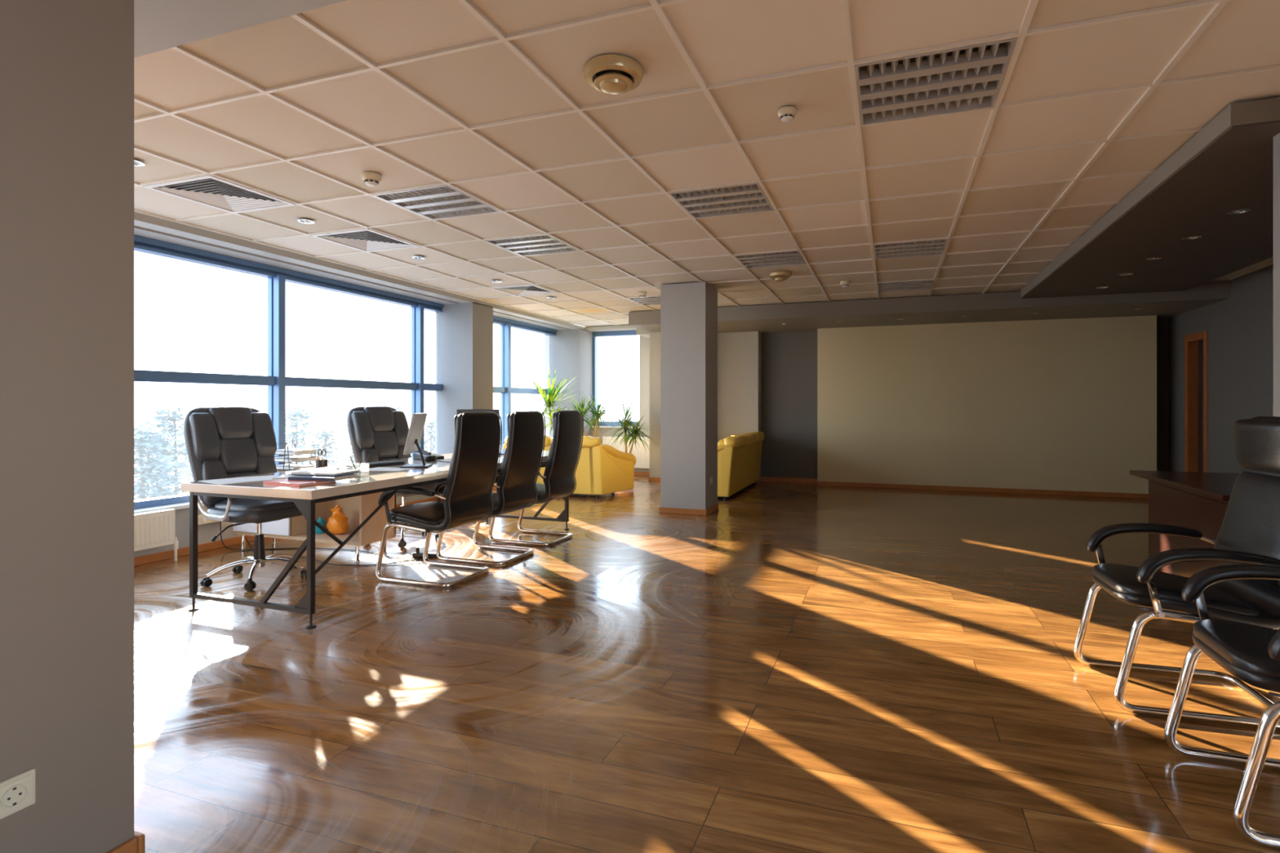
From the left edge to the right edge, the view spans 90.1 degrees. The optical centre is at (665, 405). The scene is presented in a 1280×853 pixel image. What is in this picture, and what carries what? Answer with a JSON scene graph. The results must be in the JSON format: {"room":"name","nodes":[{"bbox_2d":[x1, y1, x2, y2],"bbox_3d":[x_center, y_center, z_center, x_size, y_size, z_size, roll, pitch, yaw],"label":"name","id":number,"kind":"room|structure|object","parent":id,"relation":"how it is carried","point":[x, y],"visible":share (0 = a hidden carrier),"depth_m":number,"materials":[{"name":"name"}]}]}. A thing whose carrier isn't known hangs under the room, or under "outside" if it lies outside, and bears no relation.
{"room":"open office","nodes":[
{"label":"open office","id":0,"kind":"room"},
{"bbox_2d":[0,0,133,852],"bbox_3d":[-2.218,-0.020,0.227,0.560,2.450,3.300,0,0,19],"label":"wall","id":1,"kind":"structure","parent":0,"point":[67,66],"depth_m":1.56,"materials":[{"name":"paint"}]},
{"bbox_2d":[0,768,35,819],"bbox_3d":[-1.489,0.887,1.430,0.016,0.082,0.126,0,0,19],"label":"wall socket","id":2,"kind":"object","parent":1,"relation":"attached to","point":[17,793],"visible":1,"depth_m":1.45,"materials":[{"name":"beige plastic"}]},
{"bbox_2d":[0,784,28,808],"bbox_3d":[-1.476,0.887,1.449,0.005,0.048,0.048,0,0,19],"label":"outlet","id":3,"kind":"object","parent":2,"relation":"attached to","point":[12,796],"depth_m":1.45,"materials":[{"name":"beige plastic"}]},
{"bbox_2d":[107,831,145,852],"bbox_3d":[-2.206,1.173,0.232,0.578,0.065,3.318,0,0,19],"label":"baseboard","id":4,"kind":"structure","parent":1,"relation":"attached to","point":[137,844],"depth_m":1.68,"materials":[{"name":"brown wood"}]},
{"bbox_2d":[133,0,346,57],"bbox_3d":[-1.670,-1.296,0.246,6.620,0.103,3.700,0,0,19],"label":"soffit","id":5,"kind":"structure","parent":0,"point":[158,24],"depth_m":2.05,"materials":[{"name":"paint"}]},
{"bbox_2d":[133,483,496,557],"bbox_3d":[-3.764,-0.121,5.594,0.880,2.653,12.800,0,0,19],"label":"wall","id":6,"kind":"structure","parent":0,"point":[206,532],"depth_m":5.24,"materials":[{"name":"paint"}]},
{"bbox_2d":[133,500,204,513],"bbox_3d":[-3.305,0.805,6.763,0.170,0.030,8.910,0,0,19],"label":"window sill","id":7,"kind":"structure","parent":6,"relation":"attached to","point":[181,505],"depth_m":4.99,"materials":[{"name":"white"}]},
{"bbox_2d":[197,514,218,525],"bbox_3d":[-3.770,0.935,5.299,0.034,0.080,0.240,0,0,19],"label":"block","id":8,"kind":"object","parent":6,"relation":"attached to","point":[202,520],"visible":0.24,"depth_m":5.22,"materials":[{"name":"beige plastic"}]},
{"bbox_2d":[133,234,444,509],"bbox_3d":[-3.889,-0.245,5.405,0.150,2.100,5.960,0,0,19],"label":"window","id":9,"kind":"structure","parent":6,"relation":"in","point":[276,380],"depth_m":5.99,"materials":[{"name":"blue metal"}]},
{"bbox_2d":[133,484,496,566],"bbox_3d":[-3.035,1.173,6.891,0.395,0.065,9.330,0,0,19],"label":"baseboard","id":10,"kind":"structure","parent":6,"relation":"attached to","point":[145,559],"depth_m":5.25,"materials":[{"name":"brown wood"}]},
{"bbox_2d":[133,211,591,332],"bbox_3d":[-3.526,-1.321,5.908,0.640,0.055,11.550,0,0,19],"label":"trim","id":11,"kind":"structure","parent":6,"relation":"attached to","point":[144,225],"depth_m":5.87,"materials":[{"name":"paint"}]},
{"bbox_2d":[493,315,556,449],"bbox_3d":[-2.337,-0.245,9.815,0.150,2.100,2.510,0,0,19],"label":"window","id":12,"kind":"structure","parent":6,"relation":"in","point":[505,389],"depth_m":9.59,"materials":[{"name":"blue"}]},
{"bbox_2d":[134,186,572,324],"bbox_3d":[0.901,-1.578,4.059,10.700,0.140,13.000,0,0,19],"label":"ceiling slab","id":13,"kind":"structure","parent":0,"point":[162,186],"depth_m":6.25,"materials":[{"name":"paint"}]},
{"bbox_2d":[435,302,493,491],"bbox_3d":[-2.629,-0.050,8.354,0.570,2.510,0.440,0,0,19],"label":"column","id":14,"kind":"structure","parent":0,"point":[464,332],"depth_m":8.17,"materials":[{"name":"grey paint"}]},
{"bbox_2d":[544,328,593,438],"bbox_3d":[-1.669,-0.050,11.249,0.680,2.510,0.640,0,0,19],"label":"wall","id":15,"kind":"structure","parent":0,"point":[569,351],"depth_m":10.96,"materials":[{"name":"grey paint"}]},
{"bbox_2d":[585,324,649,471],"bbox_3d":[-0.552,-0.071,10.957,1.620,2.553,0.450,0,0,19],"label":"wall","id":16,"kind":"structure","parent":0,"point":[644,342],"depth_m":10.93,"materials":[{"name":"paint"}]},
{"bbox_2d":[592,329,638,426],"bbox_3d":[-0.731,-0.465,11.142,1.160,1.660,0.100,0,0,19],"label":"window","id":17,"kind":"structure","parent":16,"relation":"attached to","point":[617,333],"depth_m":11.27,"materials":[{"name":"blue"}]},
{"bbox_2d":[649,333,660,477],"bbox_3d":[0.274,0.005,10.428,0.810,2.400,0.900,0,0,19],"label":"wall pier","id":18,"kind":"object","parent":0,"point":[655,339],"visible":0.14,"depth_m":10.11,"materials":[{"name":"paint"}]},
{"bbox_2d":[660,281,717,509],"bbox_3d":[0.275,-0.071,7.311,0.520,2.553,0.520,0,0,19],"label":"wall column","id":19,"kind":"structure","parent":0,"point":[688,311],"depth_m":7.08,"materials":[{"name":"paint"}]},
{"bbox_2d":[658,502,718,515],"bbox_3d":[0.272,1.173,7.304,0.550,0.065,0.535,0,0,19],"label":"baseboard","id":20,"kind":"structure","parent":19,"relation":"attached to","point":[662,510],"depth_m":7.06,"materials":[{"name":"brown wood"}]},
{"bbox_2d":[133,475,1279,852],"bbox_3d":[0.948,1.265,4.042,10.600,0.120,13.000,0,0,19],"label":"floor","id":21,"kind":"structure","parent":0,"point":[784,667],"depth_m":2.69,"materials":[{"name":"brown wood"}]},
{"bbox_2d":[133,508,178,560],"bbox_3d":[-3.921,1.002,4.586,0.082,0.406,0.802,0,0,19],"label":"radiator","id":22,"kind":"object","parent":21,"relation":"on","point":[157,528],"visible":0.45,"depth_m":4.78,"materials":[{"name":"white metal"}]},
{"bbox_2d":[182,406,316,591],"bbox_3d":[-2.888,0.607,4.469,0.735,1.194,0.695,0,0,26],"label":"chair","id":23,"kind":"object","parent":21,"relation":"on","point":[220,442],"visible":0.71,"depth_m":4.40,"materials":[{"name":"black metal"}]},
{"bbox_2d":[214,497,296,511],"bbox_3d":[-2.802,0.690,4.426,0.500,0.096,0.450,0,0,26],"label":"seat cushion","id":24,"kind":"object","parent":23,"relation":"on","point":[220,504],"depth_m":4.26,"materials":[{"name":"grey leather"}]},
{"bbox_2d":[233,467,395,561],"bbox_3d":[-2.908,0.873,5.254,1.360,0.665,0.393,0,0,19],"label":"base cabinet","id":25,"kind":"object","parent":21,"relation":"on","point":[357,508],"visible":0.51,"depth_m":5.15,"materials":[{"name":"brown wood"}]},
{"bbox_2d":[274,440,318,471],"bbox_3d":[-3.148,0.421,5.356,0.344,0.238,0.259,0,0,19],"label":"tray","id":26,"kind":"object","parent":25,"relation":"on","point":[294,442],"visible":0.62,"depth_m":5.30,"materials":[{"name":"black plastic"}]},
{"bbox_2d":[274,456,315,462],"bbox_3d":[-3.139,0.450,5.353,0.300,0.025,0.210,0,0,23],"label":"paper stack","id":27,"kind":"object","parent":26,"relation":"in","point":[303,459],"visible":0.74,"depth_m":5.28,"materials":[{"name":"white paper"}]},
{"bbox_2d":[275,464,314,469],"bbox_3d":[-3.148,0.516,5.356,0.300,0.018,0.210,0,0,16],"label":"paper stack","id":28,"kind":"object","parent":26,"relation":"in","point":[277,467],"visible":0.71,"depth_m":5.30,"materials":[{"name":"white paper"}]},
{"bbox_2d":[275,448,315,454],"bbox_3d":[-3.129,0.388,5.349,0.300,0.030,0.210,0,0,17],"label":"paper stack","id":29,"kind":"object","parent":26,"relation":"in","point":[298,451],"visible":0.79,"depth_m":5.28,"materials":[{"name":"white paper"}]},
{"bbox_2d":[315,516,324,533],"bbox_3d":[-2.837,0.985,5.247,0.072,0.130,0.072,0,0,19],"label":"bottle","id":30,"kind":"object","parent":25,"relation":"on","point":[322,522],"visible":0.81,"depth_m":5.22,"materials":[{"name":"teal plastic"}]},
{"bbox_2d":[315,458,327,468],"bbox_3d":[-2.800,0.490,5.202,0.084,0.100,0.084,0,0,19],"label":"pencil cup","id":31,"kind":"object","parent":25,"relation":"on","point":[320,463],"visible":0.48,"depth_m":5.17,"materials":[{"name":"black plastic"}]},
{"bbox_2d":[326,504,349,534],"bbox_3d":[-2.672,0.929,5.209,0.184,0.242,0.136,0,0,19],"label":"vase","id":32,"kind":"object","parent":25,"relation":"in","point":[337,523],"visible":0.98,"depth_m":5.17,"materials":[{"name":"orange ceramic"}]},
{"bbox_2d":[220,521,433,559],"bbox_3d":[-2.742,1.056,5.225,1.914,0.301,0.205,0,0,11],"label":"power cable","id":33,"kind":"object","parent":21,"relation":"on","point":[220,522],"visible":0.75,"depth_m":5.30,"materials":[{"name":"black plastic"}]},
{"bbox_2d":[244,536,429,565],"bbox_3d":[-2.778,1.056,5.056,1.856,0.304,0.336,0,0,15],"label":"power cable","id":34,"kind":"object","parent":21,"relation":"on","point":[245,536],"visible":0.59,"depth_m":4.85,"materials":[{"name":"black plastic"}]},
{"bbox_2d":[181,449,569,629],"bbox_3d":[-1.859,0.830,5.014,1.010,0.750,3.050,0,0,19],"label":"office desk","id":35,"kind":"object","parent":21,"relation":"on","point":[305,498],"visible":0.78,"depth_m":3.68,"materials":[{"name":"laminate"}]},
{"bbox_2d":[198,477,248,484],"bbox_3d":[-2.623,0.454,3.836,0.300,0.002,0.210,0,0,34],"label":"paper sheet","id":36,"kind":"object","parent":35,"relation":"on","point":[224,481],"visible":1,"depth_m":3.82,"materials":[{"name":"white paper"}]},
{"bbox_2d":[235,475,279,482],"bbox_3d":[-2.510,0.453,3.945,0.210,0.002,0.300,0,0,-41],"label":"paper sheet","id":37,"kind":"object","parent":35,"relation":"on","point":[244,479],"visible":0.79,"depth_m":3.93,"materials":[{"name":"white paper"}]},
{"bbox_2d":[262,478,336,487],"bbox_3d":[-2.131,0.447,3.726,0.320,0.016,0.230,0,0,25],"label":"document folder","id":38,"kind":"object","parent":35,"relation":"on","point":[298,483],"visible":0.8,"depth_m":3.65,"materials":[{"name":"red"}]},
{"bbox_2d":[288,473,358,481],"bbox_3d":[-2.044,0.428,3.823,0.300,0.020,0.220,0,0,11],"label":"book","id":39,"kind":"object","parent":38,"relation":"on","point":[353,475],"visible":0.8,"depth_m":3.73,"materials":[{"name":"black paper"}]},
{"bbox_2d":[288,468,362,476],"bbox_3d":[-2.072,0.409,3.896,0.320,0.018,0.240,0,0,11],"label":"open binder","id":40,"kind":"object","parent":39,"relation":"on","point":[317,472],"visible":1,"depth_m":3.82,"materials":[{"name":"white paper"}]},
{"bbox_2d":[345,460,404,467],"bbox_3d":[-2.177,0.443,4.802,0.130,0.019,0.400,0,0,34],"label":"keyboard","id":41,"kind":"object","parent":35,"relation":"on","point":[384,463],"visible":0.94,"depth_m":4.77,"materials":[{"name":"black plastic"}]},
{"bbox_2d":[362,466,415,471],"bbox_3d":[-1.972,0.454,4.540,0.297,0.002,0.210,0,0,9],"label":"paper sheet","id":42,"kind":"object","parent":35,"relation":"on","point":[379,468],"visible":0.86,"depth_m":4.54,"materials":[{"name":"white paper"}]},
{"bbox_2d":[400,413,432,467],"bbox_3d":[-1.843,0.256,4.730,0.190,0.398,0.440,0,0,-11],"label":"computer monitor","id":43,"kind":"object","parent":35,"relation":"on","point":[416,426],"visible":1,"depth_m":4.67,"materials":[{"name":"grey metal"}]},
{"bbox_2d":[413,449,444,459],"bbox_3d":[-2.011,0.410,5.422,0.185,0.091,0.180,0,0,29],"label":"desk phone","id":44,"kind":"object","parent":35,"relation":"on","point":[415,455],"visible":0.6,"depth_m":5.37,"materials":[{"name":"black plastic"}]},
{"bbox_2d":[457,408,499,417],"bbox_3d":[-1.715,0.245,5.801,0.420,0.419,0.190,0,0,13],"label":"computer monitor","id":45,"kind":"object","parent":35,"relation":"on","point":[459,411],"visible":0.14,"depth_m":5.81,"materials":[{"name":"black plastic"}]},
{"bbox_2d":[346,406,439,547],"bbox_3d":[-2.400,0.607,5.721,0.735,1.194,0.695,0,0,28],"label":"chair","id":46,"kind":"object","parent":21,"relation":"on","point":[381,433],"visible":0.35,"depth_m":5.71,"materials":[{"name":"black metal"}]},
{"bbox_2d":[412,546,437,558],"bbox_3d":[-1.898,1.167,5.067,0.210,0.075,0.060,0,0,9],"label":"power strip","id":47,"kind":"object","parent":21,"relation":"on","point":[417,553],"visible":0.73,"depth_m":5.05,"materials":[{"name":"black plastic"}]},
{"bbox_2d":[375,411,502,587],"bbox_3d":[-1.583,0.625,4.498,0.699,1.159,0.608,0,0,19],"label":"chair","id":48,"kind":"object","parent":21,"relation":"on","point":[466,498],"visible":0.97,"depth_m":4.34,"materials":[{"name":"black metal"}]},
{"bbox_2d":[389,502,444,524],"bbox_3d":[-1.657,0.761,4.524,0.454,0.098,0.471,0,0,19],"label":"seat cushion","id":49,"kind":"object","parent":48,"relation":"on","point":[424,513],"depth_m":4.35,"materials":[{"name":"black leather"}]},
{"bbox_2d":[442,454,453,506],"bbox_3d":[-1.357,0.490,4.419,0.125,0.415,0.463,0,0,19],"label":"cushion","id":50,"kind":"object","parent":48,"relation":"on","point":[447,497],"depth_m":4.19,"materials":[{"name":"black leather"}]},
{"bbox_2d":[435,411,545,565],"bbox_3d":[-1.378,0.625,5.078,0.699,1.159,0.608,0,0,19],"label":"chair","id":51,"kind":"object","parent":21,"relation":"on","point":[516,488],"visible":0.73,"depth_m":4.93,"materials":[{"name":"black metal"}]},
{"bbox_2d":[490,492,498,509],"bbox_3d":[-1.452,0.761,5.104,0.454,0.098,0.471,0,0,19],"label":"seat cushion","id":52,"kind":"object","parent":51,"relation":"on","point":[495,495],"depth_m":5.03,"materials":[{"name":"black leather"}]},
{"bbox_2d":[496,446,506,493],"bbox_3d":[-1.153,0.490,4.999,0.125,0.415,0.463,0,0,19],"label":"cushion","id":53,"kind":"object","parent":51,"relation":"on","point":[501,487],"depth_m":4.77,"materials":[{"name":"black leather"}]},
{"bbox_2d":[488,410,583,546],"bbox_3d":[-1.155,0.625,5.742,0.699,1.159,0.608,0,0,19],"label":"chair","id":54,"kind":"object","parent":21,"relation":"on","point":[558,479],"visible":0.68,"depth_m":5.59,"materials":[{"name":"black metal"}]},
{"bbox_2d":[534,482,545,497],"bbox_3d":[-1.230,0.761,5.768,0.454,0.098,0.471,0,0,19],"label":"seat cushion","id":55,"kind":"object","parent":54,"relation":"on","point":[540,487],"depth_m":5.69,"materials":[{"name":"black leather"}]},
{"bbox_2d":[509,367,586,435],"bbox_3d":[-1.780,0.293,9.668,1.514,1.824,1.408,0,0,19],"label":"dracaena","id":56,"kind":"object","parent":21,"relation":"on","point":[549,400],"visible":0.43,"depth_m":9.54,"materials":[{"name":"green plant"}]},
{"bbox_2d":[502,435,635,497],"bbox_3d":[-1.392,0.797,8.756,1.817,0.815,0.922,0,0,17],"label":"leather sofa","id":57,"kind":"object","parent":21,"relation":"on","point":[602,469],"visible":0.37,"depth_m":8.29,"materials":[{"name":"yellow leather"}]},
{"bbox_2d":[563,389,618,437],"bbox_3d":[-1.182,0.468,10.181,1.161,1.475,1.032,0,0,19],"label":"dracaena","id":58,"kind":"object","parent":21,"relation":"on","point":[597,413],"visible":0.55,"depth_m":10.13,"materials":[{"name":"green plant"}]},
{"bbox_2d":[602,435,649,468],"bbox_3d":[-0.558,0.872,10.905,1.112,0.666,0.082,0,0,19],"label":"radiator","id":59,"kind":"object","parent":21,"relation":"on","point":[642,458],"visible":0.38,"depth_m":10.84,"materials":[{"name":"white metal"}]},
{"bbox_2d":[601,392,655,466],"bbox_3d":[-0.583,0.486,9.687,1.019,1.437,0.888,0,0,19],"label":"dracaena","id":60,"kind":"object","parent":21,"relation":"on","point":[625,423],"visible":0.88,"depth_m":9.65,"materials":[{"name":"green plant"}]},
{"bbox_2d":[717,431,764,500],"bbox_3d":[0.745,0.798,9.096,1.025,0.814,2.067,0,0,19],"label":"leather sofa","id":61,"kind":"object","parent":21,"relation":"on","point":[739,456],"visible":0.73,"depth_m":8.36,"materials":[{"name":"yellow leather"}]},
{"bbox_2d":[1073,416,1279,730],"bbox_3d":[2.165,0.625,2.645,0.699,1.159,0.608,0,0,16],"label":"chair","id":62,"kind":"object","parent":21,"relation":"on","point":[1249,532],"visible":0.93,"depth_m":2.53,"materials":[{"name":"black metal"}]},
{"bbox_2d":[1093,563,1262,616],"bbox_3d":[2.090,0.761,2.667,0.454,0.098,0.471,0,0,16],"label":"seat cushion","id":63,"kind":"object","parent":62,"relation":"on","point":[1121,581],"depth_m":2.52,"materials":[{"name":"black leather"}]},
{"bbox_2d":[1213,471,1279,589],"bbox_3d":[2.395,0.490,2.580,0.125,0.415,0.463,0,0,16],"label":"backrest","id":64,"kind":"object","parent":62,"relation":"on","point":[1251,523],"depth_m":2.59,"materials":[{"name":"black leather"}]},
{"bbox_2d":[1129,470,1239,577],"bbox_3d":[3.732,0.849,4.017,0.950,0.712,1.440,0,0,19],"label":"reception desk","id":65,"kind":"object","parent":21,"relation":"on","point":[1196,500],"visible":0.38,"depth_m":4.19,"materials":[{"name":"brown wood"}]},
{"bbox_2d":[1129,470,1239,501],"bbox_3d":[3.732,0.509,4.017,0.950,0.032,1.440,0,0,19],"label":"countertop","id":66,"kind":"structure","parent":65,"relation":"on","point":[1218,486],"depth_m":4.19,"materials":[{"name":"brown wood"}]},
{"bbox_2d":[1164,564,1279,848],"bbox_3d":[1.980,0.625,1.877,0.699,1.159,0.608,0,0,19],"label":"chair","id":67,"kind":"object","parent":21,"relation":"on","point":[1251,653],"visible":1,"depth_m":1.96,"materials":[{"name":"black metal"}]},
{"bbox_2d":[1192,619,1279,678],"bbox_3d":[1.906,0.761,1.903,0.454,0.098,0.471,0,0,19],"label":"seat cushion","id":68,"kind":"object","parent":67,"relation":"on","point":[1241,649],"depth_m":1.93,"materials":[{"name":"black leather"}]},
{"bbox_2d":[133,0,1279,327],"bbox_3d":[0.646,-1.365,4.042,8.470,0.035,12.400,0,0,19],"label":"ceiling","id":69,"kind":"structure","parent":0,"point":[492,102],"depth_m":3.22,"materials":[{"name":"tile"}]},
{"bbox_2d":[142,174,296,213],"bbox_3d":[-2.846,-1.370,4.105,0.580,0.056,0.580,0,0,19],"label":"ceiling vent","id":70,"kind":"object","parent":69,"relation":"in","point":[209,190],"visible":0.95,"depth_m":4.12,"materials":[{"name":"white metal"}]},
{"bbox_2d":[310,228,420,252],"bbox_3d":[-2.448,-1.370,5.237,0.580,0.056,0.580,0,0,19],"label":"ceiling vent","id":71,"kind":"object","parent":69,"relation":"in","point":[366,240],"visible":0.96,"depth_m":5.27,"materials":[{"name":"grey metal"}]},
{"bbox_2d":[360,171,382,186],"bbox_3d":[-1.729,-1.324,3.754,0.110,0.064,0.110,0,0,19],"label":"smoke detector","id":72,"kind":"object","parent":69,"relation":"attached to","point":[371,179],"visible":1,"depth_m":3.72,"materials":[{"name":"beige plastic"}]},
{"bbox_2d":[373,184,500,219],"bbox_3d":[-1.515,-1.395,4.273,0.574,0.097,0.574,0,0,19],"label":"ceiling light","id":73,"kind":"object","parent":69,"relation":"attached to","point":[439,202],"visible":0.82,"depth_m":4.27,"materials":[{"name":"grey metal"}]},
{"bbox_2d":[489,284,559,296],"bbox_3d":[-1.651,-1.370,7.501,0.580,0.056,0.580,0,0,19],"label":"ceiling vent","id":74,"kind":"object","parent":69,"relation":"in","point":[523,290],"visible":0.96,"depth_m":7.55,"materials":[{"name":"grey metal"}]},
{"bbox_2d":[484,234,579,256],"bbox_3d":[-1.117,-1.395,5.405,0.574,0.097,0.574,0,0,19],"label":"ceiling light","id":75,"kind":"object","parent":69,"relation":"attached to","point":[542,244],"visible":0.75,"depth_m":5.41,"materials":[{"name":"white metal"}]},
{"bbox_2d":[582,53,643,94],"bbox_3d":[-0.212,-1.315,2.584,0.244,0.083,0.244,0,0,19],"label":"smoke detector","id":76,"kind":"object","parent":69,"relation":"attached to","point":[613,72],"visible":1,"depth_m":2.53,"materials":[{"name":"beige plastic"}]},
{"bbox_2d":[626,296,660,305],"bbox_3d":[-0.121,-1.395,8.235,0.574,0.097,0.574,0,0,19],"label":"ceiling light","id":77,"kind":"object","parent":69,"relation":"attached to","point":[655,300],"visible":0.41,"depth_m":8.24,"materials":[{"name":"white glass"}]},
{"bbox_2d":[668,182,773,218],"bbox_3d":[0.382,-1.395,4.241,0.574,0.097,0.574,0,0,19],"label":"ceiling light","id":78,"kind":"object","parent":69,"relation":"attached to","point":[748,197],"visible":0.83,"depth_m":4.24,"materials":[{"name":"white metal"}]},
{"bbox_2d":[733,250,806,268],"bbox_3d":[0.979,-1.395,5.939,0.574,0.097,0.574,0,0,19],"label":"ceiling light","id":79,"kind":"object","parent":69,"relation":"attached to","point":[784,258],"visible":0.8,"depth_m":5.95,"materials":[{"name":"white metal"}]},
{"bbox_2d":[768,270,791,281],"bbox_3d":[1.173,-1.315,6.550,0.244,0.083,0.244,0,0,19],"label":"smoke detector","id":80,"kind":"object","parent":69,"relation":"attached to","point":[779,276],"visible":1,"depth_m":6.48,"materials":[{"name":"beige plastic"}]},
{"bbox_2d":[777,106,796,122],"bbox_3d":[0.556,-1.329,2.929,0.086,0.050,0.086,0,0,19],"label":"smoke detector","id":81,"kind":"object","parent":69,"relation":"attached to","point":[786,113],"visible":1,"depth_m":2.90,"materials":[{"name":"beige plastic"}]},
{"bbox_2d":[877,280,933,292],"bbox_3d":[2.709,-1.395,7.239,0.574,0.097,0.574,0,0,19],"label":"ceiling light","id":82,"kind":"object","parent":69,"relation":"attached to","point":[926,284],"visible":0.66,"depth_m":7.26,"materials":[{"name":"white metal"}]},
{"bbox_2d":[873,238,947,259],"bbox_3d":[2.111,-1.395,5.541,0.574,0.097,0.574,0,0,19],"label":"ceiling light","id":83,"kind":"object","parent":69,"relation":"attached to","point":[928,247],"visible":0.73,"depth_m":5.55,"materials":[{"name":"white metal"}]},
{"bbox_2d":[628,280,1229,333],"bbox_3d":[3.050,-1.252,8.842,7.020,0.193,1.650,0,0,19],"label":"ceiling beam","id":84,"kind":"structure","parent":69,"relation":"attached to","point":[998,306],"depth_m":8.07,"materials":[{"name":"paint"}]},
{"bbox_2d":[854,37,1017,125],"bbox_3d":[1.116,-1.395,2.711,0.574,0.097,0.574,0,0,19],"label":"ceiling light","id":85,"kind":"object","parent":69,"relation":"attached to","point":[967,77],"visible":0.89,"depth_m":2.69,"materials":[{"name":"white metal"}]},
{"bbox_2d":[1020,97,1279,297],"bbox_3d":[4.082,-1.299,4.890,1.590,0.098,4.880,0,0,19],"label":"dropped ceiling edge","id":86,"kind":"object","parent":69,"relation":"attached to","point":[1264,110],"visible":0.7,"depth_m":3.38,"materials":[{"name":"paint"}]},
{"bbox_2d":[1022,120,1279,298],"bbox_3d":[4.084,-1.247,4.889,1.575,0.008,4.860,0,0,19],"label":"ceiling","id":87,"kind":"structure","parent":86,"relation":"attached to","point":[1235,171],"depth_m":4.55,"materials":[{"name":"grey paint"}]},
{"bbox_2d":[717,331,760,482],"bbox_3d":[1.123,0.005,10.341,0.850,2.400,0.500,0,0,19],"label":"wall","id":88,"kind":"structure","parent":0,"point":[739,353],"depth_m":10.07,"materials":[{"name":"paint"}]},
{"bbox_2d":[635,327,660,337],"bbox_3d":[0.142,-1.202,10.384,1.030,0.145,0.770,0,0,19],"label":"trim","id":89,"kind":"structure","parent":88,"relation":"attached to","point":[644,333],"depth_m":10.17,"materials":[{"name":"paint"}]},
{"bbox_2d":[760,317,1168,479],"bbox_3d":[4.121,0.005,9.445,5.600,2.400,0.300,0,0,19],"label":"wall","id":90,"kind":"structure","parent":0,"point":[788,360],"depth_m":10.02,"materials":[{"name":"grey paint"}]},
{"bbox_2d":[817,315,1156,493],"bbox_3d":[4.346,0.024,9.059,4.260,2.362,0.320,0,0,19],"label":"wall","id":91,"kind":"structure","parent":0,"point":[1069,404],"depth_m":8.83,"materials":[{"name":"paint"}]},
{"bbox_2d":[634,471,1148,498],"bbox_3d":[2.436,1.173,9.553,8.190,0.065,0.715,0,0,19],"label":"baseboard","id":92,"kind":"structure","parent":91,"relation":"attached to","point":[1136,495],"depth_m":8.98,"materials":[{"name":"brown wood"}]},
{"bbox_2d":[1168,264,1273,473],"bbox_3d":[5.518,-0.121,4.979,0.200,2.653,7.800,0,0,19],"label":"wall","id":93,"kind":"structure","parent":0,"point":[1240,326],"depth_m":6.93,"materials":[{"name":"grey paint"}]},
{"bbox_2d":[1184,330,1208,472],"bbox_3d":[6.441,0.170,7.622,0.212,2.070,0.600,0,0,19],"label":"door","id":94,"kind":"structure","parent":93,"relation":"in","point":[1196,344],"depth_m":7.83,"materials":[{"name":"brown wood"}]},
{"bbox_2d":[1273,132,1279,629],"bbox_3d":[2.956,-0.022,2.488,0.580,2.455,0.800,0,0,19],"label":"wall pillar","id":95,"kind":"structure","parent":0,"point":[1277,138],"depth_m":2.93,"materials":[{"name":"grey paint"}]},
{"label":"outside","id":96,"kind":"structure","parent":0,"visible":0},
{"bbox_2d":[133,417,639,498],"bbox_3d":[-132.186,10.305,138.763,460.000,0.200,670.000,0,0,19],"label":"ground","id":97,"kind":"structure","parent":96,"point":[340,425],"depth_m":241.89,"materials":[{"name":"white"}]},
{"bbox_2d":[133,434,181,497],"bbox_3d":[-34.852,6.012,43.763,3.835,8.394,4.630,0,0,-21],"label":"pine tree","id":98,"kind":"object","parent":97,"relation":"on","point":[158,480],"visible":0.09,"depth_m":43.91,"materials":[{"name":"grey plant"}]},
{"bbox_2d":[133,420,186,500],"bbox_3d":[-20.453,5.379,24.717,4.455,9.660,4.236,0,0,19],"label":"pine tree","id":99,"kind":"object","parent":97,"relation":"on","point":[140,446],"visible":0.29,"depth_m":25.02,"materials":[{"name":"grey plant"}]},
{"bbox_2d":[133,407,193,499],"bbox_3d":[-22.477,5.152,29.116,5.302,10.113,5.163,0,0,-44],"label":"pine tree","id":100,"kind":"object","parent":97,"relation":"on","point":[175,415],"visible":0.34,"depth_m":28.69,"materials":[{"name":"grey plant"}]},
{"bbox_2d":[285,407,328,465],"bbox_3d":[-23.091,5.152,40.221,5.302,10.113,5.163,0,0,18],"label":"pine tree","id":101,"kind":"object","parent":97,"relation":"on","point":[292,435],"visible":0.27,"depth_m":39.93,"materials":[{"name":"grey plant"}]},
{"bbox_2d":[305,428,345,466],"bbox_3d":[-26.355,6.012,50.029,4.630,8.394,3.835,0,0,7],"label":"pine tree","id":102,"kind":"object","parent":97,"relation":"on","point":[325,433],"visible":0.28,"depth_m":49.89,"materials":[{"name":"grey plant"}]},
{"bbox_2d":[337,430,355,465],"bbox_3d":[-27.467,5.379,58.049,4.236,9.660,4.455,0,0,22],"label":"pine tree","id":103,"kind":"object","parent":97,"relation":"on","point":[348,445],"visible":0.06,"depth_m":57.38,"materials":[{"name":"grey plant"}]},
{"bbox_2d":[424,421,435,453],"bbox_3d":[-27.333,6.012,73.785,4.630,8.394,3.835,0,0,-36],"label":"pine tree","id":104,"kind":"object","parent":97,"relation":"on","point":[432,437],"visible":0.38,"depth_m":73.80,"materials":[{"name":"grey plant"}]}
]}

